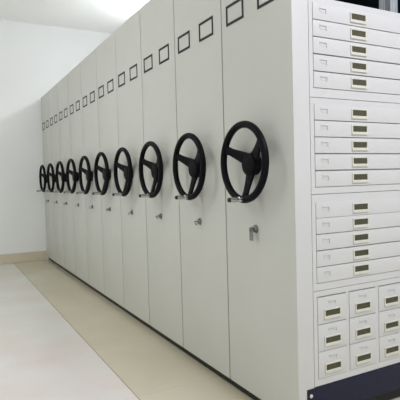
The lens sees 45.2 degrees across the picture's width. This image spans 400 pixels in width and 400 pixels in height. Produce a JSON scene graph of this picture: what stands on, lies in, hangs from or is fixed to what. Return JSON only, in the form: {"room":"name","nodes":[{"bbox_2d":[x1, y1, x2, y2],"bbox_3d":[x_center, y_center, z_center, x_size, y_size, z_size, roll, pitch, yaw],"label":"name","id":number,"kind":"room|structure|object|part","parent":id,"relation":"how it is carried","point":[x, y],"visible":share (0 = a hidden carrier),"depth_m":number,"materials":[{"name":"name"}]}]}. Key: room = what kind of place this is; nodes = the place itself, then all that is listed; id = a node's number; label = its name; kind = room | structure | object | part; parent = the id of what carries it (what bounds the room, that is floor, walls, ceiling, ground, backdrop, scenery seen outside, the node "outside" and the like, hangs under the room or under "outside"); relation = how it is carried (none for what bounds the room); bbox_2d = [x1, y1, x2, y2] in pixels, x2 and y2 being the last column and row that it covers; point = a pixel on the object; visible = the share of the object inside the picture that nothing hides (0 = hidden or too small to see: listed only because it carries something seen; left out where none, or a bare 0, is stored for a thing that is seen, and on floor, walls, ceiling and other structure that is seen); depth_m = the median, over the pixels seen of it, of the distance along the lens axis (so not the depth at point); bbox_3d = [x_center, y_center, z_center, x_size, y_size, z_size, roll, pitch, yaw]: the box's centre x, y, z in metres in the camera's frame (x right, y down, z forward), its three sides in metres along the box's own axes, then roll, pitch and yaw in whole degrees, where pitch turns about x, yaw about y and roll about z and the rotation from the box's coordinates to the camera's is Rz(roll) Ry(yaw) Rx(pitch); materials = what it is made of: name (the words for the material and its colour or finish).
{"room":"archive storage room","nodes":[
{"label":"archive storage room","id":0,"kind":"room"},
{"bbox_2d":[0,20,111,259],"bbox_3d":[-2.580,-0.813,6.885,7.800,3.395,0.150,-3,3,-28],"label":"wall","id":1,"kind":"structure","parent":0,"point":[34,58],"depth_m":6.86,"materials":[{"name":"white paint"}]},
{"bbox_2d":[0,251,45,263],"bbox_3d":[-4.013,0.893,6.075,3.999,0.135,0.012,-3,3,-28],"label":"baseboard","id":2,"kind":"structure","parent":1,"relation":"attached to","point":[37,255],"depth_m":6.86,"materials":[{"name":"beige tile"}]},
{"bbox_2d":[0,0,148,32],"bbox_3d":[0.117,-2.414,1.681,7.800,0.100,11.791,-3,3,-28],"label":"ceiling","id":3,"kind":"structure","parent":0,"point":[106,16],"depth_m":6.45,"materials":[{"name":"white paint"}]},
{"bbox_2d":[0,259,399,399],"bbox_3d":[0.213,1.076,1.829,7.800,0.100,11.791,-3,3,-28],"label":"floor","id":4,"kind":"structure","parent":0,"point":[61,339],"depth_m":3.17,"materials":[{"name":"tile"}]},
{"bbox_2d":[37,92,56,263],"bbox_3d":[-1.561,-0.321,7.032,1.609,2.345,0.560,-3,3,-28],"label":"shelving unit","id":5,"kind":"object","parent":4,"relation":"on","point":[45,99],"visible":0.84,"depth_m":6.71,"materials":[{"name":"grey metal"}]},
{"bbox_3d":[-2.092,-0.317,6.749,0.088,2.300,0.556,-3,3,-28],"label":"panel","id":6,"kind":"part","parent":5,"relation":"part of","materials":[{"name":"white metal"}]},
{"bbox_2d":[44,84,65,270],"bbox_3d":[-1.295,-0.307,6.535,1.609,2.345,0.560,-3,3,-28],"label":"shelving unit","id":7,"kind":"object","parent":4,"relation":"on","point":[53,92],"visible":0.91,"depth_m":6.21,"materials":[{"name":"grey metal"}]},
{"bbox_2d":[53,74,76,277],"bbox_3d":[-1.029,-0.293,6.038,1.609,2.345,0.560,-3,3,-28],"label":"shelving unit","id":8,"kind":"object","parent":4,"relation":"on","point":[62,85],"visible":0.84,"depth_m":5.71,"materials":[{"name":"grey metal"}]},
{"bbox_2d":[64,63,89,286],"bbox_3d":[-0.763,-0.280,5.542,1.609,2.345,0.560,-3,3,-28],"label":"shelving unit","id":9,"kind":"object","parent":4,"relation":"on","point":[74,76],"visible":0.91,"depth_m":5.21,"materials":[{"name":"grey metal"}]},
{"bbox_2d":[76,49,106,298],"bbox_3d":[-0.497,-0.266,5.045,1.609,2.345,0.560,-3,3,-28],"label":"shelving unit","id":10,"kind":"object","parent":4,"relation":"on","point":[88,65],"visible":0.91,"depth_m":4.71,"materials":[{"name":"grey metal"}]},
{"bbox_2d":[92,31,126,311],"bbox_3d":[-0.232,-0.252,4.548,1.609,2.345,0.560,-3,3,-28],"label":"shelving unit","id":11,"kind":"object","parent":4,"relation":"on","point":[106,51],"visible":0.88,"depth_m":4.21,"materials":[{"name":"grey metal"}]},
{"bbox_3d":[-0.894,-0.978,4.347,0.004,0.100,0.157,-3,3,-28],"label":"label frame","id":12,"kind":"part","parent":11,"relation":"part of","materials":[{"name":"black plastic"}]},
{"bbox_2d":[112,9,151,329],"bbox_3d":[0.034,-0.238,4.051,1.609,2.345,0.560,-3,3,-28],"label":"shelving unit","id":13,"kind":"object","parent":4,"relation":"on","point":[128,35],"visible":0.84,"depth_m":3.71,"materials":[{"name":"grey metal"}]},
{"bbox_3d":[-0.628,-0.965,3.850,0.004,0.100,0.157,-3,3,-28],"label":"label frame","id":14,"kind":"part","parent":13,"relation":"part of","materials":[{"name":"black plastic"}]},
{"bbox_3d":[-0.500,-0.958,3.611,0.004,0.100,0.157,-3,3,-28],"label":"label frame","id":15,"kind":"part","parent":13,"relation":"part of","materials":[{"name":"black plastic"}]},
{"bbox_2d":[139,0,185,352],"bbox_3d":[0.300,-0.224,3.555,1.609,2.345,0.560,-3,3,-28],"label":"shelving unit","id":16,"kind":"object","parent":4,"relation":"on","point":[159,188],"visible":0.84,"depth_m":3.21,"materials":[{"name":"grey metal"}]},
{"bbox_3d":[-0.364,-0.029,3.202,0.072,0.027,0.027,-3,3,-28],"label":"crank handle","id":17,"kind":"part","parent":16,"relation":"part of","materials":[{"name":"silver metal"}]},
{"bbox_3d":[-0.362,-0.951,3.354,0.004,0.100,0.157,-3,3,-28],"label":"label frame","id":18,"kind":"part","parent":16,"relation":"part of","materials":[{"name":"black plastic"}]},
{"bbox_3d":[-0.234,-0.944,3.114,0.004,0.100,0.157,-3,3,-28],"label":"label frame","id":19,"kind":"part","parent":16,"relation":"part of","materials":[{"name":"black plastic"}]},
{"bbox_2d":[173,0,233,384],"bbox_3d":[0.566,-0.210,3.058,1.609,2.345,0.560,-3,3,-28],"label":"shelving unit","id":20,"kind":"object","parent":4,"relation":"on","point":[199,183],"visible":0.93,"depth_m":2.72,"materials":[{"name":"grey metal"}]},
{"bbox_3d":[-0.098,-0.015,2.706,0.072,0.027,0.027,-3,3,-28],"label":"crank handle","id":21,"kind":"part","parent":20,"relation":"part of","materials":[{"name":"silver metal"}]},
{"bbox_3d":[-0.097,-0.937,2.857,0.004,0.100,0.157,-3,3,-28],"label":"label frame","id":22,"kind":"part","parent":20,"relation":"part of","materials":[{"name":"black plastic"}]},
{"bbox_3d":[0.032,-0.930,2.617,0.004,0.100,0.157,-3,3,-28],"label":"label frame","id":23,"kind":"part","parent":20,"relation":"part of","materials":[{"name":"black plastic"}]},
{"bbox_2d":[220,0,399,399],"bbox_3d":[0.833,-0.196,2.558,1.609,2.345,0.568,-3,3,-28],"label":"shelving unit","id":24,"kind":"object","parent":4,"relation":"on","point":[310,160],"visible":1,"depth_m":2.17,"materials":[{"name":"grey metal"}]},
{"bbox_3d":[0.169,-0.923,2.360,0.004,0.100,0.157,-3,3,-28],"label":"label frame","id":25,"kind":"part","parent":24,"relation":"part of","materials":[{"name":"black plastic"}]},
{"bbox_3d":[0.168,-0.001,2.209,0.072,0.027,0.027,-3,3,-28],"label":"crank handle","id":26,"kind":"part","parent":24,"relation":"part of","materials":[{"name":"silver metal"}]},
{"bbox_2d":[249,227,253,240],"bbox_3d":[0.244,0.159,2.269,0.024,0.066,0.022,-1,2,11],"label":"key","id":27,"kind":"object","parent":24,"relation":"attached to","point":[251,229],"visible":1,"depth_m":2.27,"materials":[{"name":"metal"}]},
{"bbox_3d":[0.297,-0.916,2.121,0.004,0.100,0.157,-3,3,-28],"label":"label frame","id":28,"kind":"part","parent":24,"relation":"part of","materials":[{"name":"black plastic"}]},
{"bbox_3d":[0.301,-0.192,2.277,0.088,2.300,0.560,-3,3,-28],"label":"panel","id":29,"kind":"part","parent":24,"relation":"part of","materials":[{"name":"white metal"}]},
{"bbox_3d":[0.583,0.481,2.136,0.166,0.116,0.015,-3,3,-28],"label":"drawer","id":30,"kind":"part","parent":24,"relation":"part of","materials":[{"name":"white metal"}]},
{"bbox_3d":[0.589,0.723,2.146,0.166,0.116,0.015,-3,3,-28],"label":"drawer","id":31,"kind":"part","parent":24,"relation":"part of","materials":[{"name":"white metal"}]},
{"bbox_3d":[0.586,0.602,2.141,0.166,0.116,0.015,-3,3,-28],"label":"drawer","id":32,"kind":"part","parent":24,"relation":"part of","materials":[{"name":"white metal"}]},
{"bbox_3d":[0.715,-0.745,2.173,0.543,0.068,0.015,-3,3,-28],"label":"drawer","id":33,"kind":"part","parent":24,"relation":"part of","materials":[{"name":"white metal"}]},
{"bbox_3d":[0.713,-0.816,2.170,0.543,0.068,0.015,-3,3,-28],"label":"drawer","id":34,"kind":"part","parent":24,"relation":"part of","materials":[{"name":"white metal"}]},
{"bbox_3d":[0.721,-0.527,2.182,0.543,0.068,0.015,-3,3,-28],"label":"drawer","id":35,"kind":"part","parent":24,"relation":"part of","materials":[{"name":"white metal"}]},
{"bbox_3d":[0.719,-0.599,2.179,0.543,0.068,0.015,-3,3,-28],"label":"drawer","id":36,"kind":"part","parent":24,"relation":"part of","materials":[{"name":"white metal"}]},
{"bbox_3d":[0.717,-0.673,2.176,0.543,0.068,0.015,-3,3,-28],"label":"drawer","id":37,"kind":"part","parent":24,"relation":"part of","materials":[{"name":"white metal"}]},
{"bbox_3d":[0.729,-0.247,2.194,0.543,0.068,0.015,-3,3,-28],"label":"drawer","id":38,"kind":"part","parent":24,"relation":"part of","materials":[{"name":"white metal"}]},
{"bbox_3d":[0.727,-0.319,2.191,0.543,0.068,0.015,-3,3,-28],"label":"drawer","id":39,"kind":"part","parent":24,"relation":"part of","materials":[{"name":"white metal"}]},
{"bbox_3d":[0.725,-0.390,2.188,0.543,0.068,0.015,-3,3,-28],"label":"drawer","id":40,"kind":"part","parent":24,"relation":"part of","materials":[{"name":"white metal"}]},
{"bbox_3d":[0.737,0.034,2.206,0.543,0.068,0.015,-3,3,-28],"label":"drawer","id":41,"kind":"part","parent":24,"relation":"part of","materials":[{"name":"white metal"}]},
{"bbox_3d":[0.733,-0.102,2.200,0.543,0.068,0.015,-3,3,-28],"label":"drawer","id":42,"kind":"part","parent":24,"relation":"part of","materials":[{"name":"white metal"}]},
{"bbox_3d":[0.731,-0.175,2.197,0.543,0.068,0.015,-3,3,-28],"label":"drawer","id":43,"kind":"part","parent":24,"relation":"part of","materials":[{"name":"white metal"}]},
{"bbox_3d":[0.743,0.245,2.215,0.543,0.068,0.015,-3,3,-28],"label":"drawer","id":44,"kind":"part","parent":24,"relation":"part of","materials":[{"name":"white metal"}]},
{"bbox_3d":[0.741,0.173,2.212,0.543,0.068,0.015,-3,3,-28],"label":"drawer","id":45,"kind":"part","parent":24,"relation":"part of","materials":[{"name":"white metal"}]},
{"bbox_3d":[0.739,0.102,2.209,0.543,0.068,0.015,-3,3,-28],"label":"drawer","id":46,"kind":"part","parent":24,"relation":"part of","materials":[{"name":"white metal"}]},
{"bbox_3d":[0.745,0.316,2.218,0.543,0.068,0.015,-3,3,-28],"label":"drawer","id":47,"kind":"part","parent":24,"relation":"part of","materials":[{"name":"white metal"}]},
{"bbox_2d":[336,0,384,9],"bbox_3d":[0.758,-1.047,2.450,0.040,0.310,0.424,-3,3,-28],"label":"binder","id":48,"kind":"object","parent":24,"relation":"on","point":[377,4],"visible":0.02,"depth_m":2.31,"materials":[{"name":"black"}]},
{"bbox_3d":[0.754,0.715,2.234,0.166,0.116,0.015,-3,3,-28],"label":"drawer","id":49,"kind":"part","parent":24,"relation":"part of","materials":[{"name":"white metal"}]},
{"bbox_3d":[0.751,0.594,2.229,0.166,0.116,0.015,-3,3,-28],"label":"drawer","id":50,"kind":"part","parent":24,"relation":"part of","materials":[{"name":"white metal"}]},
{"bbox_3d":[0.748,0.473,2.224,0.166,0.116,0.015,-3,3,-28],"label":"drawer","id":51,"kind":"part","parent":24,"relation":"part of","materials":[{"name":"white metal"}]},
{"bbox_2d":[385,0,389,10],"bbox_3d":[0.791,-1.049,2.468,0.032,0.310,0.424,-3,3,-28],"label":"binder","id":52,"kind":"object","parent":24,"relation":"on","point":[387,2],"visible":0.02,"depth_m":2.29,"materials":[{"name":"grey"}]},
{"bbox_3d":[0.914,0.465,2.313,0.166,0.116,0.015,-3,3,-28],"label":"drawer","id":53,"kind":"part","parent":24,"relation":"part of","materials":[{"name":"white metal"}]},
{"bbox_3d":[0.921,0.706,2.323,0.166,0.116,0.015,-3,3,-28],"label":"drawer","id":54,"kind":"part","parent":24,"relation":"part of","materials":[{"name":"white metal"}]},
{"bbox_3d":[0.917,0.585,2.318,0.166,0.116,0.015,-3,3,-28],"label":"drawer","id":55,"kind":"part","parent":24,"relation":"part of","materials":[{"name":"white metal"}]},
{"bbox_2d":[390,0,397,12],"bbox_3d":[0.829,-1.051,2.488,0.050,0.310,0.424,-3,3,-28],"label":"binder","id":56,"kind":"object","parent":24,"relation":"on","point":[393,3],"visible":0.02,"depth_m":2.31,"materials":[{"name":"grey"}]}
]}

